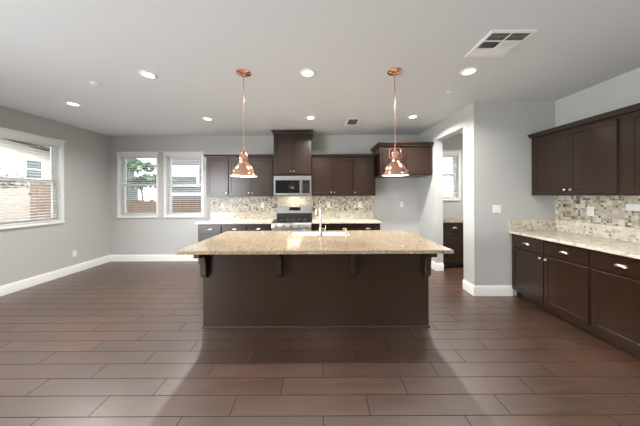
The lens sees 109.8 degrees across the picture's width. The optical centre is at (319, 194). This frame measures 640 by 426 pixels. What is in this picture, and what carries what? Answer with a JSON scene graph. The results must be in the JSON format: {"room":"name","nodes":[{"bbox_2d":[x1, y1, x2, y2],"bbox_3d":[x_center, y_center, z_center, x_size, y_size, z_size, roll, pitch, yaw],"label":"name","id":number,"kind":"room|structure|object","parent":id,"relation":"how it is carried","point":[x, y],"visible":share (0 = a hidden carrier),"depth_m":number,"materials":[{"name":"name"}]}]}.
{"room":"kitchen","nodes":[
{"label":"kitchen","id":0,"kind":"room"},
{"bbox_2d":[0,106,109,285],"bbox_3d":[-4.665,0.083,-0.540,0.150,2.737,10.920,0,0,0],"label":"wall","id":1,"kind":"structure","parent":0,"point":[25,252],"depth_m":4.11,"materials":[{"name":"paint"}]},
{"bbox_2d":[0,127,65,229],"bbox_3d":[-4.646,-0.236,3.100,0.170,1.470,1.886,0,0,0],"label":"window","id":2,"kind":"structure","parent":1,"relation":"in","point":[60,153],"depth_m":3.93,"materials":[{"name":"white plastic"}]},
{"bbox_2d":[0,133,59,225],"bbox_3d":[-4.621,-0.228,3.100,0.057,1.354,1.776,0,0,0],"label":"window blind","id":3,"kind":"object","parent":2,"relation":"attached to","point":[1,134],"visible":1,"depth_m":3.57,"materials":[{"name":"white plastic"}]},
{"bbox_2d":[0,255,110,295],"bbox_3d":[-4.576,1.378,2.910,0.016,0.145,4.020,0,0,0],"label":"baseboard","id":4,"kind":"structure","parent":1,"relation":"attached to","point":[9,288],"depth_m":3.80,"materials":[{"name":"white wood"}]},
{"bbox_2d":[72,250,76,256],"bbox_3d":[-4.580,1.091,4.200,0.008,0.115,0.070,0,0,0],"label":"wall outlet","id":5,"kind":"object","parent":1,"relation":"attached to","point":[74,253],"visible":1,"depth_m":4.20,"materials":[{"name":"white plastic"}]},
{"bbox_2d":[110,135,462,254],"bbox_3d":[-0.220,0.062,4.995,9.040,2.737,0.150,0,0,0],"label":"wall","id":6,"kind":"structure","parent":0,"point":[128,236],"depth_m":4.92,"materials":[{"name":"paint"}]},
{"bbox_2d":[115,151,158,217],"bbox_3d":[-3.981,-0.224,4.975,0.926,1.440,0.170,0,0,0],"label":"window","id":7,"kind":"structure","parent":6,"relation":"in","point":[121,189],"depth_m":4.92,"materials":[{"name":"white plastic"}]},
{"bbox_2d":[120,155,155,214],"bbox_3d":[-3.981,-0.216,4.950,0.816,1.324,0.057,0,0,0],"label":"window blind","id":8,"kind":"object","parent":7,"relation":"attached to","point":[126,156],"visible":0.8,"depth_m":4.95,"materials":[{"name":"white plastic"}]},
{"bbox_2d":[110,254,197,261],"bbox_3d":[-3.461,1.373,4.912,2.214,0.145,0.016,0,0,0],"label":"baseboard","id":9,"kind":"structure","parent":6,"relation":"attached to","point":[160,257],"depth_m":4.90,"materials":[{"name":"white wood"}]},
{"bbox_2d":[162,151,203,217],"bbox_3d":[-2.976,-0.229,4.975,0.896,1.440,0.170,0,0,0],"label":"window","id":10,"kind":"structure","parent":6,"relation":"in","point":[167,175],"depth_m":4.92,"materials":[{"name":"white plastic"}]},
{"bbox_2d":[166,155,201,214],"bbox_3d":[-2.976,-0.221,4.950,0.786,1.324,0.057,0,0,0],"label":"window blind","id":11,"kind":"object","parent":10,"relation":"attached to","point":[166,155],"visible":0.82,"depth_m":4.94,"materials":[{"name":"white plastic"}]},
{"bbox_2d":[204,154,228,195],"bbox_3d":[-2.114,-0.395,4.736,0.495,0.850,0.365,0,0,0],"label":"upper cabinet","id":12,"kind":"object","parent":6,"relation":"attached to","point":[217,165],"visible":0.94,"depth_m":4.59,"materials":[{"name":"brown wood"}]},
{"bbox_2d":[210,196,276,211],"bbox_3d":[-1.668,0.198,4.913,1.463,0.338,0.009,0,0,0],"label":"tile backsplash","id":13,"kind":"structure","parent":6,"relation":"attached to","point":[231,203],"depth_m":4.91,"materials":[{"name":"tile"}]},
{"bbox_2d":[228,154,276,195],"bbox_3d":[-1.402,-0.399,4.736,0.930,0.850,0.365,0,0,0],"label":"upper cabinet","id":14,"kind":"object","parent":6,"relation":"attached to","point":[263,164],"visible":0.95,"depth_m":4.59,"materials":[{"name":"brown wood"}]},
{"bbox_2d":[271,130,313,175],"bbox_3d":[-0.554,-0.845,4.688,0.836,0.885,0.460,0,0,0],"label":"upper cabinet","id":15,"kind":"object","parent":6,"relation":"attached to","point":[292,148],"visible":0.97,"depth_m":4.50,"materials":[{"name":"brown wood"}]},
{"bbox_2d":[274,176,311,195],"bbox_3d":[-0.551,-0.188,4.691,0.756,0.399,0.449,0,0,0],"label":"microwave oven","id":16,"kind":"object","parent":15,"relation":"attached to","point":[283,185],"visible":0.99,"depth_m":4.51,"materials":[{"name":"metal"}]},
{"bbox_2d":[277,196,312,218],"bbox_3d":[-0.549,0.278,4.909,0.770,0.509,0.018,0,0,0],"label":"backsplash","id":17,"kind":"structure","parent":6,"relation":"attached to","point":[281,200],"depth_m":4.90,"materials":[{"name":"beige tile"}]},
{"bbox_2d":[312,154,352,195],"bbox_3d":[0.253,-0.406,4.736,0.840,0.850,0.365,0,0,0],"label":"upper cabinet","id":18,"kind":"object","parent":6,"relation":"attached to","point":[332,174],"visible":0.99,"depth_m":4.59,"materials":[{"name":"brown wood"}]},
{"bbox_2d":[313,196,373,210],"bbox_3d":[0.507,0.188,4.913,1.338,0.338,0.009,0,0,0],"label":"tile backsplash","id":19,"kind":"structure","parent":6,"relation":"attached to","point":[337,203],"depth_m":4.91,"materials":[{"name":"tile"}]},
{"bbox_2d":[353,154,375,195],"bbox_3d":[0.903,-0.409,4.736,0.460,0.850,0.365,0,0,0],"label":"upper cabinet","id":20,"kind":"object","parent":6,"relation":"attached to","point":[363,164],"visible":0.93,"depth_m":4.59,"materials":[{"name":"brown wood"}]},
{"bbox_2d":[370,142,433,177],"bbox_3d":[1.627,-0.690,4.583,1.050,0.625,0.670,0,0,0],"label":"upper cabinet","id":21,"kind":"object","parent":6,"relation":"attached to","point":[416,158],"visible":0.76,"depth_m":4.30,"materials":[{"name":"brown wood"}]},
{"bbox_2d":[443,150,461,200],"bbox_3d":[2.728,-0.424,4.975,0.706,1.100,0.170,0,0,0],"label":"window","id":22,"kind":"structure","parent":6,"relation":"in","point":[445,198],"depth_m":4.92,"materials":[{"name":"white plastic"}]},
{"bbox_2d":[443,154,457,195],"bbox_3d":[2.728,-0.416,4.950,0.596,0.984,0.056,0,0,0],"label":"window blind","id":23,"kind":"object","parent":22,"relation":"attached to","point":[455,156],"visible":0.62,"depth_m":4.95,"materials":[{"name":"white plastic"}]},
{"bbox_2d":[0,261,639,425],"bbox_3d":[-0.213,1.491,-0.540,9.040,0.120,11.220,0,0,0],"label":"floor","id":24,"kind":"structure","parent":0,"point":[125,343],"depth_m":1.92,"materials":[{"name":"brown wood"}]},
{"bbox_2d":[198,224,221,264],"bbox_3d":[-2.113,0.998,4.601,0.465,0.883,0.634,0,0,0],"label":"base cabinet","id":25,"kind":"object","parent":24,"relation":"on","point":[205,231],"visible":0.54,"depth_m":4.31,"materials":[{"name":"brown wood"}]},
{"bbox_2d":[222,223,271,232],"bbox_3d":[-1.407,0.995,4.601,0.948,0.883,0.634,0,0,0],"label":"base cabinet","id":26,"kind":"object","parent":24,"relation":"on","point":[225,227],"visible":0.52,"depth_m":4.31,"materials":[{"name":"brown wood"}]},
{"bbox_2d":[195,212,276,223],"bbox_3d":[-1.659,0.461,4.601,1.448,0.186,0.633,0,0,0],"label":"countertop","id":27,"kind":"structure","parent":26,"relation":"on","point":[216,217],"depth_m":4.90,"materials":[{"name":"beige stone"}]},
{"bbox_2d":[271,206,311,230],"bbox_3d":[-0.546,0.838,4.550,0.756,1.190,0.671,0,0,0],"label":"gas range","id":28,"kind":"object","parent":24,"relation":"on","point":[289,218],"visible":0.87,"depth_m":4.56,"materials":[{"name":"metal"}]},
{"bbox_2d":[272,219,311,222],"bbox_3d":[-0.548,0.533,4.600,0.756,0.026,0.570,0,0,0],"label":"cooktop","id":29,"kind":"object","parent":28,"relation":"in","point":[276,220],"depth_m":4.34,"materials":[{"name":"black metal"}]},
{"bbox_2d":[193,254,436,328],"bbox_3d":[-0.044,0.989,2.724,2.460,0.883,0.973,0,0,0],"label":"kitchen island","id":30,"kind":"object","parent":24,"relation":"on","point":[244,291],"visible":0.87,"depth_m":2.43,"materials":[{"name":"brown wood"}]},
{"bbox_2d":[175,230,453,254],"bbox_3d":[-0.053,0.531,2.668,2.580,0.032,1.187,0,0,0],"label":"island countertop","id":31,"kind":"structure","parent":30,"relation":"on","point":[357,241],"depth_m":2.35,"materials":[{"name":"beige stone"}]},
{"bbox_2d":[291,232,348,235],"bbox_3d":[0.003,0.627,3.025,0.766,0.205,0.326,0,0,0],"label":"sink","id":32,"kind":"object","parent":31,"relation":"in","point":[293,233],"visible":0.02,"depth_m":3.18,"materials":[{"name":"white ceramic"}]},
{"bbox_2d":[315,202,325,235],"bbox_3d":[-0.015,0.301,2.885,0.085,0.427,0.224,0,0,-32],"label":"kitchen faucet","id":33,"kind":"object","parent":31,"relation":"on","point":[316,209],"visible":1,"depth_m":2.82,"materials":[{"name":"silver metal"}]},
{"bbox_2d":[312,224,331,230],"bbox_3d":[0.041,0.988,4.601,0.398,0.883,0.634,0,0,0],"label":"base cabinet","id":34,"kind":"object","parent":24,"relation":"on","point":[315,227],"visible":0.23,"depth_m":4.31,"materials":[{"name":"brown wood"}]},
{"bbox_2d":[332,223,379,230],"bbox_3d":[0.700,0.985,4.601,0.920,0.883,0.634,0,0,0],"label":"base cabinet","id":35,"kind":"object","parent":24,"relation":"on","point":[359,226],"visible":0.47,"depth_m":4.31,"materials":[{"name":"brown wood"}]},
{"bbox_2d":[312,211,381,223],"bbox_3d":[0.508,0.451,4.601,1.338,0.186,0.633,0,0,0],"label":"countertop","id":36,"kind":"structure","parent":35,"relation":"on","point":[328,217],"depth_m":4.90,"materials":[{"name":"beige stone"}]},
{"bbox_2d":[443,223,463,266],"bbox_3d":[2.604,0.977,4.617,0.560,0.883,0.602,0,0,0],"label":"base cabinet","id":37,"kind":"object","parent":24,"relation":"on","point":[452,232],"visible":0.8,"depth_m":4.35,"materials":[{"name":"brown wood"}]},
{"bbox_2d":[443,218,462,222],"bbox_3d":[2.608,0.519,4.614,0.588,0.032,0.608,0,0,0],"label":"countertop","id":38,"kind":"structure","parent":37,"relation":"on","point":[445,220],"depth_m":4.44,"materials":[{"name":"beige stone"}]},
{"bbox_2d":[512,234,597,336],"bbox_3d":[2.987,0.975,2.704,0.654,0.883,0.928,0,0,0],"label":"base cabinet","id":39,"kind":"object","parent":24,"relation":"on","point":[556,278],"visible":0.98,"depth_m":2.58,"materials":[{"name":"brown wood"}]},
{"bbox_2d":[509,220,639,258],"bbox_3d":[2.986,0.440,2.244,0.668,0.186,1.848,0,0,0],"label":"countertop","id":40,"kind":"structure","parent":39,"relation":"on","point":[618,240],"depth_m":2.63,"materials":[{"name":"beige stone"}]},
{"bbox_2d":[592,250,639,357],"bbox_3d":[2.987,0.975,1.782,0.654,0.883,0.915,0,0,0],"label":"base cabinet","id":41,"kind":"object","parent":24,"relation":"on","point":[615,278],"visible":0.98,"depth_m":2.04,"materials":[{"name":"brown wood"}]},
{"bbox_2d":[0,0,639,135],"bbox_3d":[-0.226,-1.366,-0.540,9.040,0.120,11.220,0,0,0],"label":"ceiling","id":42,"kind":"structure","parent":0,"point":[51,51],"depth_m":2.18,"materials":[{"name":"paint"}]},
{"bbox_2d":[64,101,81,105],"bbox_3d":[-3.486,-1.285,3.180,0.176,0.012,0.176,0,0,0],"label":"recessed light","id":43,"kind":"object","parent":42,"relation":"in","point":[66,102],"visible":1,"depth_m":3.16,"materials":[{"name":"white plastic"}]},
{"bbox_2d":[89,81,102,86],"bbox_3d":[-2.606,-1.289,2.620,0.120,0.011,0.120,0,0,0],"label":"cap","id":44,"kind":"object","parent":42,"relation":"attached to","point":[90,82],"visible":1,"depth_m":2.61,"materials":[{"name":"white plastic"}]},
{"bbox_2d":[138,70,157,78],"bbox_3d":[-1.846,-1.292,2.420,0.176,0.012,0.176,0,0,0],"label":"recessed light","id":45,"kind":"object","parent":42,"relation":"in","point":[145,73],"visible":1,"depth_m":2.41,"materials":[{"name":"white plastic"}]},
{"bbox_2d":[230,69,256,176],"bbox_3d":[-0.813,-0.751,2.400,0.282,1.103,0.282,0,0,21],"label":"pendant lamp","id":46,"kind":"object","parent":42,"relation":"hanging from","point":[243,168],"visible":1,"depth_m":2.36,"materials":[{"name":"orange metal"}]},
{"bbox_2d":[299,68,315,76],"bbox_3d":[-0.131,-1.300,2.400,0.176,0.012,0.176,0,0,0],"label":"recessed light","id":47,"kind":"object","parent":42,"relation":"in","point":[306,72],"visible":1,"depth_m":2.39,"materials":[{"name":"white plastic"}]},
{"bbox_2d":[345,118,360,124],"bbox_3d":[0.582,-1.304,4.020,0.225,0.009,0.360,0,0,0],"label":"ceiling vent","id":48,"kind":"object","parent":42,"relation":"in","point":[350,121],"visible":1,"depth_m":3.98,"materials":[{"name":"white plastic"}]},
{"bbox_2d":[382,68,408,176],"bbox_3d":[0.797,-0.759,2.390,0.282,1.103,0.282,0,0,6],"label":"pendant lamp","id":49,"kind":"object","parent":42,"relation":"hanging from","point":[395,167],"visible":1,"depth_m":2.35,"materials":[{"name":"orange metal"}]},
{"bbox_2d":[459,66,478,75],"bbox_3d":[1.579,-1.308,2.385,0.176,0.012,0.176,0,0,0],"label":"recessed light","id":50,"kind":"object","parent":42,"relation":"in","point":[470,70],"visible":1,"depth_m":2.37,"materials":[{"name":"white plastic"}]},
{"bbox_2d":[464,29,538,56],"bbox_3d":[1.552,-1.308,1.960,0.375,0.011,0.350,0,0,0],"label":"ceiling vent","id":51,"kind":"object","parent":42,"relation":"in","point":[497,43],"visible":1,"depth_m":1.94,"materials":[{"name":"white plastic"}]},
{"bbox_2d":[419,106,467,280],"bbox_3d":[2.240,0.051,4.115,0.140,2.737,1.610,0,0,0],"label":"wall","id":52,"kind":"structure","parent":0,"point":[430,187],"depth_m":4.23,"materials":[{"name":"paint"}]},
{"bbox_2d":[431,260,435,270],"bbox_3d":[2.168,1.348,4.567,0.016,0.145,0.706,0,0,0],"label":"baseboard","id":53,"kind":"structure","parent":52,"relation":"attached to","point":[433,264],"depth_m":4.28,"materials":[{"name":"white wood"}]},
{"bbox_2d":[436,263,443,270],"bbox_3d":[2.246,1.347,4.222,0.140,0.145,0.016,0,0,0],"label":"baseboard","id":54,"kind":"structure","parent":52,"relation":"attached to","point":[439,266],"depth_m":4.21,"materials":[{"name":"white wood"}]},
{"bbox_2d":[463,279,473,294],"bbox_3d":[2.168,1.348,3.290,0.016,0.145,0.240,0,0,0],"label":"baseboard","id":55,"kind":"object","parent":52,"relation":"attached to","point":[467,286],"visible":1,"depth_m":3.28,"materials":[{"name":"white wood"}]},
{"bbox_2d":[467,101,555,295],"bbox_3d":[3.235,0.047,3.240,2.130,2.737,0.140,0,0,0],"label":"wall","id":56,"kind":"structure","parent":0,"point":[499,149],"depth_m":3.17,"materials":[{"name":"paint"}]},
{"bbox_2d":[473,285,512,295],"bbox_3d":[2.433,1.347,3.162,0.546,0.145,0.016,0,0,0],"label":"baseboard","id":57,"kind":"structure","parent":56,"relation":"attached to","point":[478,290],"depth_m":3.15,"materials":[{"name":"white wood"}]},
{"bbox_2d":[493,205,500,212],"bbox_3d":[2.491,0.199,3.164,0.118,0.118,0.010,0,0,0],"label":"light switch","id":58,"kind":"object","parent":56,"relation":"attached to","point":[496,208],"visible":1,"depth_m":3.16,"materials":[{"name":"white plastic"}]},
{"bbox_2d":[555,68,639,227],"bbox_3d":[3.395,0.046,-1.415,0.150,2.737,9.170,0,0,0],"label":"wall","id":59,"kind":"structure","parent":0,"point":[621,91],"depth_m":2.66,"materials":[{"name":"paint"}]},
{"bbox_2d":[527,109,622,195],"bbox_3d":[3.118,-0.419,2.692,0.390,0.850,0.953,0,0,0],"label":"upper cabinet","id":60,"kind":"object","parent":59,"relation":"attached to","point":[584,157],"visible":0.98,"depth_m":2.55,"materials":[{"name":"brown wood"}]},
{"bbox_2d":[555,196,639,227],"bbox_3d":[3.314,0.175,2.244,0.009,0.338,1.848,0,0,0],"label":"tile backsplash","id":61,"kind":"structure","parent":59,"relation":"attached to","point":[608,210],"depth_m":2.65,"materials":[{"name":"tile"}]},
{"bbox_2d":[587,207,593,215],"bbox_3d":[3.305,0.200,2.750,0.008,0.115,0.070,0,0,0],"label":"wall outlet","id":62,"kind":"object","parent":61,"relation":"attached to","point":[590,210],"visible":1,"depth_m":2.75,"materials":[{"name":"white plastic"}]},
{"bbox_2d":[626,204,639,210],"bbox_3d":[3.305,0.130,2.375,0.008,0.076,0.115,0,0,0],"label":"wall outlet","id":63,"kind":"object","parent":61,"relation":"attached to","point":[633,207],"visible":1,"depth_m":2.37,"materials":[{"name":"white plastic"}]},
{"bbox_2d":[617,103,639,195],"bbox_3d":[3.118,-0.419,1.740,0.390,0.850,0.950,0,0,0],"label":"upper cabinet","id":64,"kind":"object","parent":59,"relation":"attached to","point":[630,114],"visible":1,"depth_m":2.14,"materials":[{"name":"brown wood"}]},
{"label":"outside","id":65,"kind":"structure","parent":0,"visible":0},
{"bbox_3d":[0.008,1.730,15.000,80.000,0.200,90.000,0,0,0],"label":"ground","id":66,"kind":"structure","parent":65,"visible":0},
{"bbox_2d":[0,183,29,221],"bbox_3d":[-8.647,0.679,5.510,0.280,1.980,3.060,0,0,0],"label":"wall","id":67,"kind":"structure","parent":66,"relation":"on","point":[1,200],"depth_m":6.30,"materials":[{"name":"paint"}]},
{"bbox_2d":[0,174,30,188],"bbox_3d":[-6.066,0.468,4.126,0.439,2.382,1.273,0,0,7],"label":"tree","id":68,"kind":"object","parent":66,"relation":"on","point":[7,182],"visible":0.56,"depth_m":4.41,"materials":[{"name":"green plant"}]},
{"bbox_2d":[0,138,49,183],"bbox_3d":[-11.828,-0.541,5.550,6.350,4.450,7.100,0,0,0],"label":"house","id":69,"kind":"structure","parent":66,"relation":"on","point":[8,143],"depth_m":6.82,"materials":[{"name":"paint"}]},
{"bbox_2d":[28,182,50,218],"bbox_3d":[-7.017,0.662,6.103,0.100,2.000,1.305,0,0,0],"label":"wooden fence","id":70,"kind":"object","parent":66,"relation":"on","point":[35,185],"visible":0.1,"depth_m":5.63,"materials":[{"name":"brown wood"}]},
{"bbox_2d":[126,158,133,198],"bbox_3d":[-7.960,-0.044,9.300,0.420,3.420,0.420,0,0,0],"label":"house","id":71,"kind":"structure","parent":66,"relation":"on","point":[129,191],"depth_m":9.22,"materials":[{"name":"teal paint"}]},
{"bbox_2d":[134,188,137,198],"bbox_3d":[-10.897,0.664,9.800,5.900,2.030,0.280,0,0,0],"label":"wall","id":72,"kind":"structure","parent":66,"relation":"on","point":[135,189],"depth_m":9.76,"materials":[{"name":"grey"}]},
{"bbox_2d":[127,158,175,198],"bbox_3d":[-6.335,0.113,8.374,2.183,3.093,1.288,0,0,0],"label":"tree","id":73,"kind":"object","parent":66,"relation":"on","point":[153,177],"visible":0.44,"depth_m":8.24,"materials":[{"name":"green plant"}]},
{"bbox_2d":[126,200,200,212],"bbox_3d":[-4.426,0.890,7.020,7.540,1.520,0.100,0,0,0],"label":"wooden fence","id":74,"kind":"object","parent":66,"relation":"on","point":[131,205],"visible":0.11,"depth_m":7.00,"materials":[{"name":"brown wood"}]},
{"bbox_2d":[172,158,201,200],"bbox_3d":[-4.432,-1.500,13.500,7.450,6.300,5.800,0,0,0],"label":"house","id":75,"kind":"structure","parent":66,"relation":"on","point":[177,193],"depth_m":11.00,"materials":[{"name":"grey"}]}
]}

